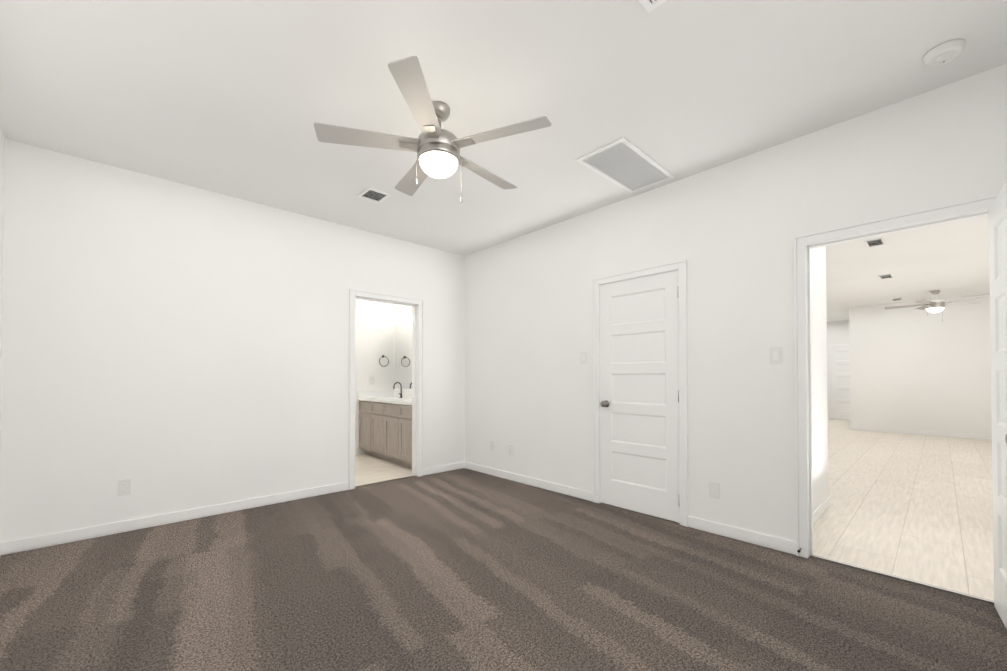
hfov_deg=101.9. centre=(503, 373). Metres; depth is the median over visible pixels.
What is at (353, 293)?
door frame
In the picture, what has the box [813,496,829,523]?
baseboard
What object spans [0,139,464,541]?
wall
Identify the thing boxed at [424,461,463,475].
baseboard
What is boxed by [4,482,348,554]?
baseboard
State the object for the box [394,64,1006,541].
wall
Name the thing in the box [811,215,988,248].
door frame
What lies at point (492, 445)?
outlet
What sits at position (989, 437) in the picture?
baseboard
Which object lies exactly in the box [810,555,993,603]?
trim
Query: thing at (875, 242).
ceiling vent
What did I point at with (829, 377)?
door frame
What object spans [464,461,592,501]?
baseboard
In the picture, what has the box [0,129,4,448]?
wall
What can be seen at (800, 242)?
door frame
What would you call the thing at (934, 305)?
ceiling fan
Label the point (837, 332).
wall
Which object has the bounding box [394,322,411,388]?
bathroom mirror
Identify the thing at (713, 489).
electrical outlet
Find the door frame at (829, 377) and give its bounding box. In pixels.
[827,344,848,418]
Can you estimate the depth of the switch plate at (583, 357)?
3.91 m
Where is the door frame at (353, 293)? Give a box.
[348,289,423,489]
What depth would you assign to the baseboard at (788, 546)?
2.89 m
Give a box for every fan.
[314,56,551,202]
[885,290,984,321]
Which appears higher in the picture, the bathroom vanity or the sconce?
the sconce
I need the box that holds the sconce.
[391,307,411,319]
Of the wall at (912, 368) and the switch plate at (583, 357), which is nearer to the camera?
the switch plate at (583, 357)
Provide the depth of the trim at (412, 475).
4.56 m
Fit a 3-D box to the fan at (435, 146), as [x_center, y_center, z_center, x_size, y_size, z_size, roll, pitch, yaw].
[-0.368,-1.275,2.427,1.277,0.558,1.294,1,-1,-43]
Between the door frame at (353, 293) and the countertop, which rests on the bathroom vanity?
the countertop
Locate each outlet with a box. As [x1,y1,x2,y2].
[118,479,130,495]
[490,441,494,450]
[509,445,513,455]
[709,482,719,498]
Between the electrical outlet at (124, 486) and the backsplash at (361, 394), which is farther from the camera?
the backsplash at (361, 394)
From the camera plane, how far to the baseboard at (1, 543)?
2.67 m
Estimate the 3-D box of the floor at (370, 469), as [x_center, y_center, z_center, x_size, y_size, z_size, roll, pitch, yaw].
[-2.066,1.246,5.160,2.600,0.064,1.870,1,-1,-43]
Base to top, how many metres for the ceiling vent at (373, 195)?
0.010 m
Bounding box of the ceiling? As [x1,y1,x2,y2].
[0,0,1006,321]
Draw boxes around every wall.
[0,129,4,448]
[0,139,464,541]
[355,299,393,453]
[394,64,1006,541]
[810,246,827,511]
[827,320,848,411]
[849,294,991,434]
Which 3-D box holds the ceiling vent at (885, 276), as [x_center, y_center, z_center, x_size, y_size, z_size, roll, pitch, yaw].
[5.936,-1.502,6.340,0.320,0.012,0.160,1,-1,-43]
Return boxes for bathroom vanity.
[359,402,411,467]
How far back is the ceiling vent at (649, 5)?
1.72 m
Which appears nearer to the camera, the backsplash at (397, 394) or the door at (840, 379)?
the backsplash at (397, 394)
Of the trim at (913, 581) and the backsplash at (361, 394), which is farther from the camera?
the backsplash at (361, 394)
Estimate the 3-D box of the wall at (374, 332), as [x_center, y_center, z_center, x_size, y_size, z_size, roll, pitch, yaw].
[-2.663,-0.145,5.815,2.600,2.740,0.120,1,-1,-43]
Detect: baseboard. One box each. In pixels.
[0,542,3,556]
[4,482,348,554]
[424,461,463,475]
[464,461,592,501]
[688,516,795,554]
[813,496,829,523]
[849,426,991,439]
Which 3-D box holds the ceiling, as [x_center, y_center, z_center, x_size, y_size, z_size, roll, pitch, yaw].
[5.012,-1.576,4.848,15.310,0.100,8.440,1,-1,-43]
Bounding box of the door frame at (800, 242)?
[793,193,998,557]
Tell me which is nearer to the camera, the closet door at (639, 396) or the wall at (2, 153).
the wall at (2, 153)
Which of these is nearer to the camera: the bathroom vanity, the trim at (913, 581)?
the trim at (913, 581)
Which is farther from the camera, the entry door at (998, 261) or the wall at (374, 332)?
the wall at (374, 332)
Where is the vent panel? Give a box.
[576,137,674,192]
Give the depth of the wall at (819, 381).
3.48 m
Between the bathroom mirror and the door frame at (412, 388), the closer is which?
the door frame at (412, 388)
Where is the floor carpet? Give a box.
[0,468,1006,670]
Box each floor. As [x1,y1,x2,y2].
[355,454,412,485]
[813,419,993,599]
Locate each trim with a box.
[355,475,415,486]
[592,259,687,526]
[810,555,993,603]
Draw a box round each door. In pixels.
[600,270,679,522]
[830,346,849,419]
[989,182,1006,628]
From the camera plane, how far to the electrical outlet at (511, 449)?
4.63 m
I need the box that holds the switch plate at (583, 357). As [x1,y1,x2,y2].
[580,352,586,363]
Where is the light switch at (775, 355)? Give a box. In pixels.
[769,347,781,363]
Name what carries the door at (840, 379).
in the wall at (837, 332)
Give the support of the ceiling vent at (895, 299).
in the ceiling
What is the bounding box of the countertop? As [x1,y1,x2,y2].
[358,398,411,405]
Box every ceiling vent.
[358,187,390,202]
[638,0,666,12]
[864,237,885,247]
[878,274,893,278]
[891,297,902,300]
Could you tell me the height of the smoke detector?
0.039 m
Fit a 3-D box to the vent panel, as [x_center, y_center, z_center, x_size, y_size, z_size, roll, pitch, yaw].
[0.934,-1.541,3.075,0.760,0.010,0.380,1,-1,-43]
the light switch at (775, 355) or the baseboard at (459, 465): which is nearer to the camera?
the light switch at (775, 355)
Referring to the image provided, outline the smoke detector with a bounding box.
[923,39,965,66]
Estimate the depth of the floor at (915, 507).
3.61 m
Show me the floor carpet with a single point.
(463, 569)
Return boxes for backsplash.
[358,390,393,397]
[394,390,411,397]

